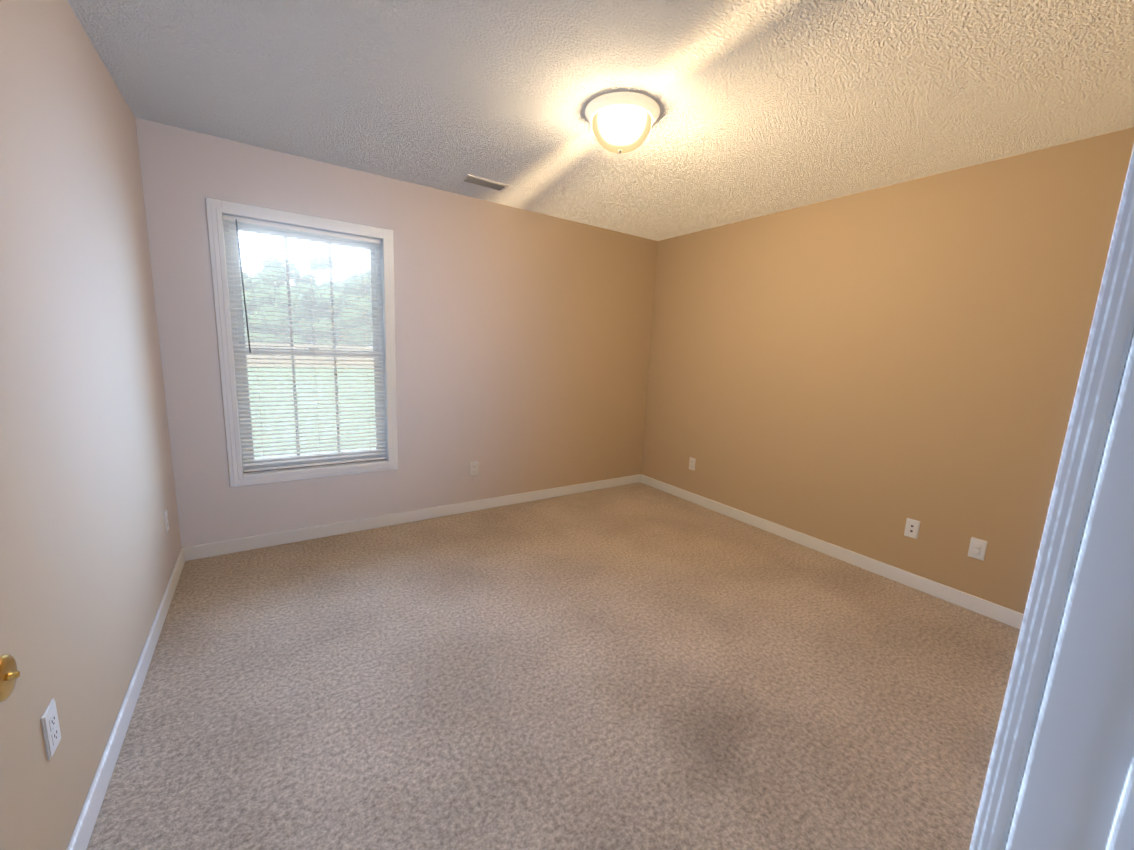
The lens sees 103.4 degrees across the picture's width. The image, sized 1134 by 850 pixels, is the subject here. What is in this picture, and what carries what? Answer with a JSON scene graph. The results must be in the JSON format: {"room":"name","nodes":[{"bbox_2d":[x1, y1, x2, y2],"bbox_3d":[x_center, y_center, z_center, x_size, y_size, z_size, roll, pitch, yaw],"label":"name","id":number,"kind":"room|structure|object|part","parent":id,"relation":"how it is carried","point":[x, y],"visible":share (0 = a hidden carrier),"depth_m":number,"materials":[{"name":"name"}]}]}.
{"room":"empty bedroom","nodes":[
{"label":"empty bedroom","id":0,"kind":"room"},
{"bbox_2d":[0,0,180,849],"bbox_3d":[-1.407,-0.104,1.110,0.140,2.440,3.610,-4,12,-34],"label":"wall","id":1,"kind":"structure","parent":0,"point":[90,548],"depth_m":1.31,"materials":[{"name":"beige paint"}]},
{"bbox_2d":[41,698,60,760],"bbox_3d":[-1.239,0.731,1.078,0.008,0.115,0.070,-4,12,-34],"label":"electrical outlet","id":2,"kind":"object","parent":1,"relation":"attached to","point":[51,728],"visible":1,"depth_m":1.07,"materials":[{"name":"white plastic"}]},
{"bbox_2d":[66,548,184,849],"bbox_3d":[-1.396,1.050,1.352,0.013,0.088,3.297,-4,12,-34],"label":"baseboard","id":3,"kind":"structure","parent":1,"relation":"attached to","point":[84,827],"depth_m":1.48,"materials":[{"name":"white wood"}]},
{"bbox_2d":[163,509,168,533],"bbox_3d":[-2.106,0.507,2.356,0.008,0.115,0.070,-4,12,-34],"label":"electrical outlet","id":4,"kind":"object","parent":1,"relation":"attached to","point":[165,514],"visible":1,"depth_m":2.34,"materials":[{"name":"white plastic"}]},
{"bbox_2d":[135,118,657,547],"bbox_3d":[-0.758,-0.498,3.600,3.740,2.440,0.140,-4,12,-34],"label":"wall","id":5,"kind":"structure","parent":0,"point":[522,339],"depth_m":3.37,"materials":[{"name":"beige paint"}]},
{"bbox_2d":[206,198,397,486],"bbox_3d":[-1.673,-0.481,2.969,1.000,1.680,0.159,-4,12,-34],"label":"window","id":6,"kind":"structure","parent":5,"relation":"in","point":[217,209],"depth_m":2.92,"materials":[{"name":"white paint"}]},
{"bbox_2d":[223,214,386,471],"bbox_3d":[-1.659,-0.483,2.948,0.858,1.533,0.037,-4,12,-34],"label":"window blinds","id":7,"kind":"object","parent":6,"relation":"attached to","point":[296,228],"visible":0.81,"depth_m":2.94,"materials":[{"name":"white plastic"}]},
{"bbox_2d":[236,219,250,352],"bbox_3d":[-1.933,-0.819,2.676,0.028,0.771,0.013,-4,12,-34],"label":"wand","id":8,"kind":"object","parent":7,"relation":"hanging from","point":[243,286],"visible":0.98,"depth_m":2.67,"materials":[{"name":"grey plastic"}]},
{"bbox_3d":[-1.700,-0.494,3.008,0.770,1.440,0.032,-4,12,-34],"label":"glass","id":9,"kind":"part","parent":6,"relation":"part of","materials":[{"name":"clear glass"}]},
{"bbox_2d":[243,459,385,472],"bbox_3d":[-1.710,0.276,3.104,0.866,0.010,0.017,-4,12,-34],"label":"track","id":10,"kind":"object","parent":6,"relation":"attached to","point":[311,466],"visible":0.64,"depth_m":3.06,"materials":[{"name":"beige plastic"}]},
{"bbox_2d":[182,474,640,560],"bbox_3d":[-0.766,0.673,3.734,3.740,0.088,0.013,-4,12,-34],"label":"baseboard","id":11,"kind":"structure","parent":5,"relation":"attached to","point":[242,544],"depth_m":3.32,"materials":[{"name":"white wood"}]},
{"bbox_2d":[470,462,477,475],"bbox_3d":[-0.762,0.362,3.677,0.070,0.115,0.008,-4,12,-34],"label":"electrical outlet","id":12,"kind":"object","parent":5,"relation":"attached to","point":[473,468],"visible":1,"depth_m":3.67,"materials":[{"name":"white plastic"}]},
{"bbox_2d":[86,482,1019,849],"bbox_3d":[0.150,1.045,2.398,4.020,0.120,3.610,-4,12,-34],"label":"floor","id":13,"kind":"structure","parent":0,"point":[636,666],"depth_m":1.79,"materials":[{"name":"carpet"}]},
{"bbox_2d":[67,0,1133,240],"bbox_3d":[0.260,-1.477,1.971,4.020,0.120,3.610,-4,12,-34],"label":"ceiling","id":14,"kind":"structure","parent":0,"point":[769,106],"depth_m":1.85,"materials":[{"name":"white paint"}]},
{"bbox_2d":[460,174,509,190],"bbox_3d":[-0.550,-1.623,3.008,0.300,0.011,0.140,-4,12,-34],"label":"ceiling vent","id":15,"kind":"object","parent":14,"relation":"in","point":[482,182],"visible":1,"depth_m":3.00,"materials":[{"name":"white metal"}]},
{"bbox_2d":[585,92,659,152],"bbox_3d":[0.249,-1.345,2.063,0.340,0.172,0.340,-4,12,-34],"label":"flush-mount light","id":16,"kind":"object","parent":14,"relation":"attached to","point":[621,122],"visible":1,"depth_m":1.97,"materials":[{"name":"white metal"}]},
{"bbox_3d":[0.249,-1.334,2.065,0.276,0.125,0.276,-4,12,-34],"label":"lamp shade","id":17,"kind":"part","parent":16,"relation":"part of","materials":[{"name":"white glass"}]},
{"bbox_2d":[641,127,1133,613],"bbox_3d":[1.816,-0.328,3.258,0.140,2.440,3.610,-4,12,-34],"label":"wall","id":18,"kind":"structure","parent":0,"point":[867,373],"depth_m":2.77,"materials":[{"name":"beige paint"}]},
{"bbox_2d":[689,457,695,470],"bbox_3d":[1.166,0.362,4.173,0.008,0.115,0.070,-4,12,-34],"label":"electrical outlet","id":19,"kind":"object","parent":18,"relation":"attached to","point":[692,461],"visible":1,"depth_m":4.17,"materials":[{"name":"white plastic"}]},
{"bbox_2d":[640,474,1023,628],"bbox_3d":[1.706,0.836,3.407,0.013,0.088,3.317,-4,12,-34],"label":"baseboard","id":20,"kind":"structure","parent":18,"relation":"attached to","point":[1002,614],"depth_m":3.00,"materials":[{"name":"white wood"}]},
{"bbox_2d":[904,518,920,538],"bbox_3d":[2.126,0.638,2.761,0.008,0.115,0.070,-4,12,-34],"label":"outlet","id":21,"kind":"object","parent":18,"relation":"attached to","point":[912,526],"visible":1,"depth_m":2.76,"materials":[{"name":"white plastic"}]},
{"bbox_2d":[968,537,987,560],"bbox_3d":[2.297,0.694,2.508,0.010,0.115,0.070,-4,12,-34],"label":"electrical outlet","id":22,"kind":"object","parent":18,"relation":"attached to","point":[977,548],"visible":1,"depth_m":2.50,"materials":[{"name":"white plastic"}]},
{"bbox_3d":[1.168,0.066,0.769,3.740,2.440,0.140,-4,12,-34],"label":"wall","id":23,"kind":"structure","parent":0,"visible":0},
{"bbox_2d":[0,654,19,701],"bbox_3d":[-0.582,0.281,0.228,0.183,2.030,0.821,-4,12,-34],"label":"door knob","id":24,"kind":"object","parent":23,"relation":"in","point":[9,674],"depth_m":0.56,"materials":[{"name":"gold metal"}]},
{"bbox_2d":[969,144,1133,849],"bbox_3d":[0.014,0.313,0.033,0.940,2.100,0.176,-4,12,-34],"label":"trim","id":25,"kind":"structure","parent":23,"relation":"attached to","point":[1060,774],"depth_m":0.28,"materials":[{"name":"white wood"}]},
{"label":"outside","id":26,"kind":"structure","parent":0,"visible":0},
{"bbox_2d":[248,356,375,457],"bbox_3d":[-32.017,-6.720,46.477,120.000,0.300,106.520,-4,12,-34],"label":"lawn","id":27,"kind":"structure","parent":26,"point":[298,386],"depth_m":15.53,"materials":[{"name":"green plant"}]},
{"bbox_2d":[240,268,255,326],"bbox_3d":[-32.252,-10.772,41.232,6.454,9.414,7.776,-4,12,-34],"label":"tree","id":28,"kind":"object","parent":27,"relation":"on","point":[248,285],"depth_m":41.58,"materials":[{"name":"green plant"}]},
{"bbox_2d":[248,274,296,329],"bbox_3d":[-36.638,-12.818,52.152,10.066,9.423,8.772,-4,12,-34],"label":"tree","id":29,"kind":"object","parent":27,"relation":"on","point":[256,276],"depth_m":50.92,"materials":[{"name":"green plant"}]},
{"bbox_2d":[242,282,310,362],"bbox_3d":[-26.795,-9.144,40.072,6.767,7.063,5.420,-4,12,-34],"label":"tree","id":30,"kind":"object","parent":27,"relation":"on","point":[275,313],"depth_m":39.22,"materials":[{"name":"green plant"}]},
{"bbox_2d":[256,253,339,344],"bbox_3d":[-27.090,-11.925,45.817,7.487,10.598,7.835,-4,12,-34],"label":"tree","id":31,"kind":"object","parent":27,"relation":"on","point":[302,280],"depth_m":43.81,"materials":[{"name":"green plant"}]},
{"bbox_2d":[246,342,372,366],"bbox_3d":[-18.289,-6.044,39.581,65.095,1.850,0.110,-4,12,-34],"label":"fence","id":32,"kind":"object","parent":27,"relation":"on","point":[288,361],"depth_m":37.39,"materials":[{"name":"brown wood"}]},
{"bbox_2d":[311,286,371,347],"bbox_3d":[-21.729,-9.817,44.939,7.457,7.199,6.881,-4,12,-34],"label":"tree","id":33,"kind":"object","parent":27,"relation":"on","point":[350,318],"depth_m":43.23,"materials":[{"name":"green plant"}]},
{"bbox_2d":[335,273,370,342],"bbox_3d":[-25.611,-14.749,60.955,11.130,11.236,10.254,-4,12,-34],"label":"tree","id":34,"kind":"object","parent":27,"relation":"on","point":[360,295],"depth_m":56.19,"materials":[{"name":"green plant"}]},
{"bbox_2d":[344,269,371,332],"bbox_3d":[-21.371,-12.183,49.736,7.639,10.289,6.464,-4,12,-34],"label":"tree","id":35,"kind":"object","parent":27,"relation":"on","point":[356,282],"depth_m":47.74,"materials":[{"name":"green plant"}]}
]}

